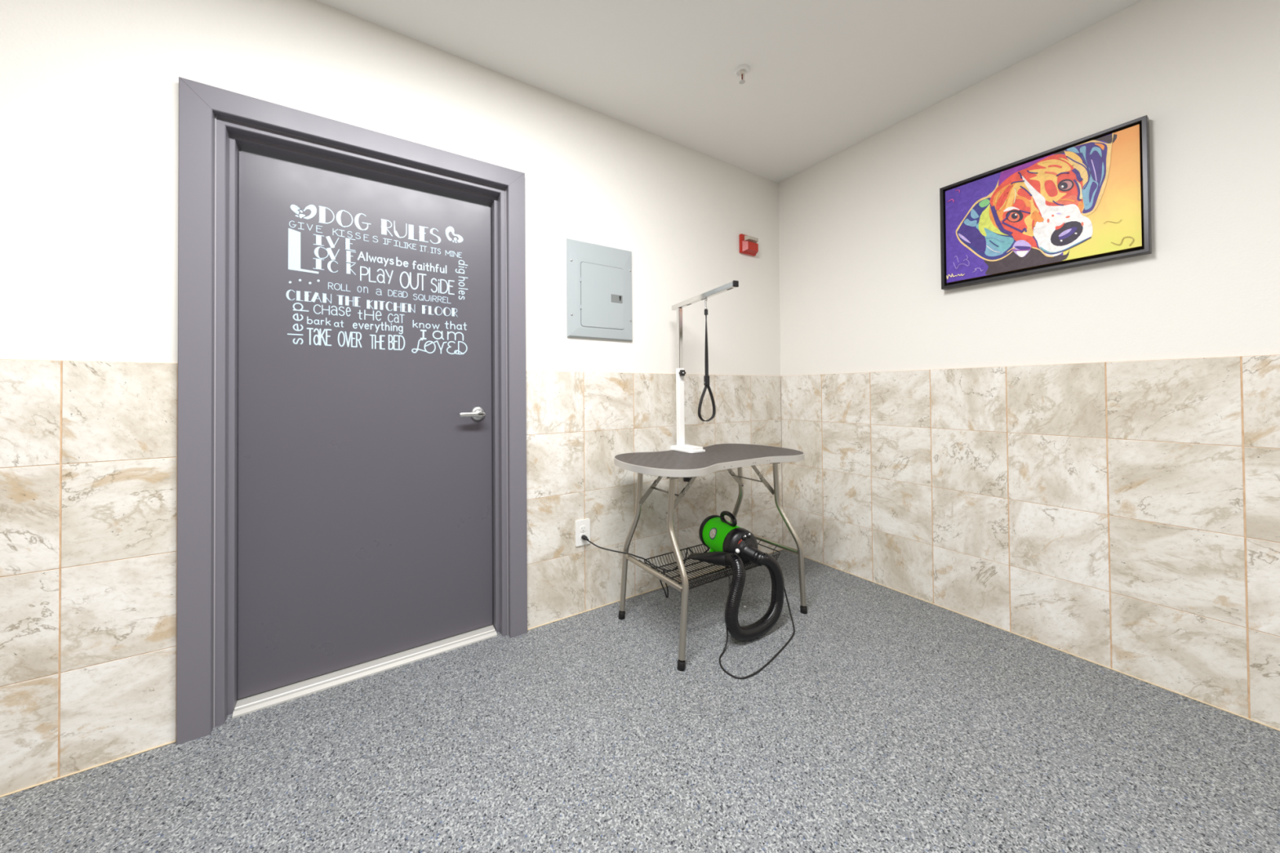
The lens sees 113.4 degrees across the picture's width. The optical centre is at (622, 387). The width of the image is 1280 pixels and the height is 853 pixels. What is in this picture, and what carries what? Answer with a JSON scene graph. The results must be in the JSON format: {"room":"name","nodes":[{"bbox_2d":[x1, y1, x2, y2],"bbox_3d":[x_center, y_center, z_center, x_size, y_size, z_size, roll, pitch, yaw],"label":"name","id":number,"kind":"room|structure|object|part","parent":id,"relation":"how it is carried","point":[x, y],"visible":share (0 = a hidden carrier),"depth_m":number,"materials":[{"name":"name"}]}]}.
{"room":"dog grooming room","nodes":[
{"label":"dog grooming room","id":0,"kind":"room"},
{"bbox_2d":[0,0,780,376],"bbox_3d":[-0.847,-0.162,1.863,4.800,2.640,0.122,0,-1,-32],"label":"wall","id":1,"kind":"structure","parent":0,"point":[89,89],"depth_m":1.57,"materials":[{"name":"white paint"}]},
{"bbox_2d":[0,359,177,795],"bbox_3d":[-2.155,0.539,0.957,1.621,1.240,0.008,0,-1,-32],"label":"wall tiles","id":2,"kind":"structure","parent":1,"relation":"attached to","point":[88,450],"depth_m":1.28,"materials":[{"name":"beige tile"}]},
{"bbox_2d":[176,76,527,745],"bbox_3d":[-1.000,0.066,1.757,1.176,2.184,0.173,0,-1,-32],"label":"door","id":3,"kind":"structure","parent":1,"relation":"in","point":[352,397],"depth_m":1.70,"materials":[{"name":"grey paint"}]},
{"bbox_3d":[-1.032,0.130,1.806,0.921,2.014,0.045,0,-1,-32],"label":"panel","id":4,"kind":"part","parent":3,"relation":"part of","materials":[{"name":"grey paint"}]},
{"bbox_3d":[-0.689,0.123,1.935,0.111,0.026,0.016,0,-1,-32],"label":"lever","id":5,"kind":"part","parent":3,"relation":"part of","materials":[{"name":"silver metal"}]},
{"bbox_3d":[-0.682,0.121,1.990,0.067,0.067,0.014,0,-1,-32],"label":"handle","id":6,"kind":"part","parent":3,"relation":"part of","materials":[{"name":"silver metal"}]},
{"bbox_2d":[575,518,590,546],"bbox_3d":[-0.203,0.745,2.165,0.083,0.129,0.008,0,-1,-32],"label":"wall outlet","id":7,"kind":"object","parent":1,"relation":"attached to","point":[582,526],"visible":0.88,"depth_m":2.16,"materials":[{"name":"white plastic"}]},
{"bbox_2d":[580,525,586,532],"bbox_3d":[-0.202,0.725,2.163,0.033,0.029,0.003,0,-1,-32],"label":"socket","id":8,"kind":"object","parent":7,"relation":"attached to","point":[583,528],"depth_m":2.16,"materials":[{"name":"grey plastic"}]},
{"bbox_2d":[566,238,632,341],"bbox_3d":[-0.110,-0.512,2.242,0.396,0.505,0.026,0,-1,-32],"label":"electrical panel","id":9,"kind":"object","parent":1,"relation":"attached to","point":[599,277],"visible":1,"depth_m":2.22,"materials":[{"name":"grey metal"}]},
{"bbox_3d":[-0.103,-0.485,2.238,0.260,0.332,0.006,0,-1,-32],"label":"panel door","id":10,"kind":"part","parent":9,"relation":"part of","materials":[{"name":"grey metal"}]},
{"bbox_2d":[0,548,1279,798],"bbox_3d":[0.298,1.127,-0.058,4.701,0.005,4.301,0,-1,-32],"label":"trim","id":11,"kind":"structure","parent":1,"relation":"attached to","point":[1236,714],"depth_m":1.64,"materials":[{"name":"beige"}]},
{"bbox_2d":[525,370,782,629],"bbox_3d":[0.340,0.536,2.518,1.893,1.240,0.008,0,-1,-32],"label":"wall tiles","id":12,"kind":"structure","parent":1,"relation":"attached to","point":[577,422],"depth_m":2.29,"materials":[{"name":"beige tile"}]},
{"bbox_2d":[739,233,758,256],"bbox_3d":[0.859,-0.969,2.841,0.144,0.125,0.050,0,-1,-32],"label":"fire alarm","id":13,"kind":"object","parent":1,"relation":"attached to","point":[748,246],"visible":1,"depth_m":2.82,"materials":[{"name":"red plastic"}]},
{"bbox_2d":[0,549,1279,852],"bbox_3d":[0.192,1.182,0.110,4.900,0.100,4.900,0,-1,-32],"label":"floor","id":14,"kind":"structure","parent":0,"point":[889,721],"depth_m":1.30,"materials":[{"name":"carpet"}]},
{"bbox_2d":[581,534,795,679],"bbox_3d":[0.336,0.952,2.108,0.926,0.401,0.592,-1,-1,37],"label":"power cord","id":15,"kind":"object","parent":14,"relation":"on","point":[584,537],"visible":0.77,"depth_m":2.05,"materials":[{"name":"black rubber"}]},
{"bbox_3d":[0.187,0.833,2.143,0.709,0.135,0.199,0,-1,-17],"label":"cord","id":16,"kind":"part","parent":15,"relation":"part of","materials":[{"name":"black rubber"}]},
{"bbox_2d":[613,443,807,671],"bbox_3d":[0.455,0.745,2.140,1.010,0.816,0.552,0,-1,-32],"label":"table","id":17,"kind":"object","parent":14,"relation":"on","point":[673,464],"visible":0.82,"depth_m":2.06,"materials":[{"name":"grey metal"}]},
{"bbox_3d":[0.046,0.741,2.096,0.133,0.750,0.049,-1,-1,32],"label":"leg","id":18,"kind":"part","parent":17,"relation":"part of","materials":[{"name":"silver metal"}]},
{"bbox_3d":[0.236,0.736,1.794,0.050,0.750,0.164,0,-1,-13],"label":"leg","id":19,"kind":"part","parent":17,"relation":"part of","materials":[{"name":"silver metal"}]},
{"bbox_2d":[669,280,738,482],"bbox_3d":[0.420,0.012,2.146,0.123,0.975,0.583,0,-1,-27],"label":"stand","id":20,"kind":"object","parent":17,"relation":"attached to","point":[681,446],"visible":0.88,"depth_m":2.32,"materials":[{"name":"white painted metal"},{"name":"satin black plastic"},{"name":"satin chrome"}]},
{"bbox_3d":[0.319,-0.272,2.340,0.025,0.343,0.025,0,-1,-32],"label":"post","id":21,"kind":"part","parent":20,"relation":"part of","materials":[{"name":"silver metal"}]},
{"bbox_3d":[0.322,0.105,2.336,0.037,0.428,0.030,0,-1,-32],"label":"post","id":22,"kind":"part","parent":20,"relation":"part of","materials":[{"name":"white metal"}]},
{"bbox_3d":[0.328,-0.082,2.312,0.037,0.033,0.022,0,-1,-26],"label":"height knob","id":23,"kind":"part","parent":20,"relation":"part of","materials":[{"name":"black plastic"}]},
{"bbox_3d":[0.354,0.490,2.263,0.058,0.022,0.051,0,-1,-32],"label":"clamp knob","id":24,"kind":"part","parent":20,"relation":"part of","materials":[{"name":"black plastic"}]},
{"bbox_2d":[697,299,715,421],"bbox_3d":[0.418,-0.140,2.094,0.107,0.613,0.019,0,-1,-34],"label":"grooming noose","id":25,"kind":"object","parent":20,"relation":"hanging from","point":[706,378],"visible":1,"depth_m":2.09,"materials":[{"name":"black fabric"}]},
{"bbox_2d":[639,536,780,589],"bbox_3d":[0.461,0.866,2.142,0.770,0.079,0.326,0,-1,-32],"label":"wire shelf","id":26,"kind":"object","parent":17,"relation":"attached to","point":[652,570],"depth_m":2.05,"materials":[{"name":"black"}]},
{"bbox_2d":[687,511,784,641],"bbox_3d":[0.524,0.897,2.110,0.380,0.504,0.456,0,-1,-32],"label":"dryer","id":27,"kind":"object","parent":17,"relation":"on","point":[735,546],"visible":1,"depth_m":2.00,"materials":[{"name":"green paint"}]},
{"bbox_3d":[0.552,0.685,2.192,0.023,0.081,0.139,0,-1,-19],"label":"handle","id":28,"kind":"part","parent":27,"relation":"part of","materials":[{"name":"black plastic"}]},
{"bbox_3d":[0.593,0.732,2.052,0.026,0.031,0.032,0,-1,-19],"label":"dial knob","id":29,"kind":"part","parent":27,"relation":"part of","materials":[{"name":"black plastic"}]},
{"bbox_3d":[0.622,0.804,2.043,0.082,0.084,0.083,0,-1,-32],"label":"outlet spout","id":30,"kind":"part","parent":27,"relation":"part of","materials":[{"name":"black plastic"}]},
{"bbox_3d":[0.677,0.740,2.490,0.046,0.749,0.128,0,-1,-10],"label":"leg","id":31,"kind":"part","parent":17,"relation":"part of","materials":[{"name":"silver metal"}]},
{"bbox_3d":[0.867,0.735,2.190,0.160,0.749,0.047,-1,-1,43],"label":"leg","id":32,"kind":"part","parent":17,"relation":"part of","materials":[{"name":"silver metal"}]},
{"bbox_2d":[315,0,1141,182],"bbox_3d":[0.171,-1.558,0.139,4.900,0.100,4.900,0,-1,-32],"label":"ceiling","id":33,"kind":"structure","parent":0,"point":[824,77],"depth_m":1.87,"materials":[{"name":"white paint"}]},
{"bbox_2d":[733,64,750,84],"bbox_3d":[0.562,-1.463,1.973,0.072,0.057,0.072,0,-1,-32],"label":"sprinkler head","id":34,"kind":"object","parent":33,"relation":"attached to","point":[741,70],"visible":1,"depth_m":1.97},
{"bbox_2d":[777,0,1279,531],"bbox_3d":[2.323,-0.193,1.234,0.092,2.640,4.308,0,-1,-32],"label":"wall","id":35,"kind":"structure","parent":0,"point":[860,291],"depth_m":1.78,"materials":[{"name":"white paint"}]},
{"bbox_2d":[781,354,1279,729],"bbox_3d":[2.288,0.507,1.197,0.008,1.240,4.300,0,-1,-32],"label":"wall tiles","id":36,"kind":"structure","parent":35,"relation":"attached to","point":[1124,517],"depth_m":1.78,"materials":[{"name":"beige tile"}]},
{"bbox_2d":[939,115,1151,289],"bbox_3d":[1.827,-0.770,1.884,0.042,0.520,0.671,0,-1,-32],"label":"framed picture","id":37,"kind":"object","parent":35,"relation":"attached to","point":[1085,201],"visible":1,"depth_m":1.81,"materials":[{"name":"black metal"}]}
]}

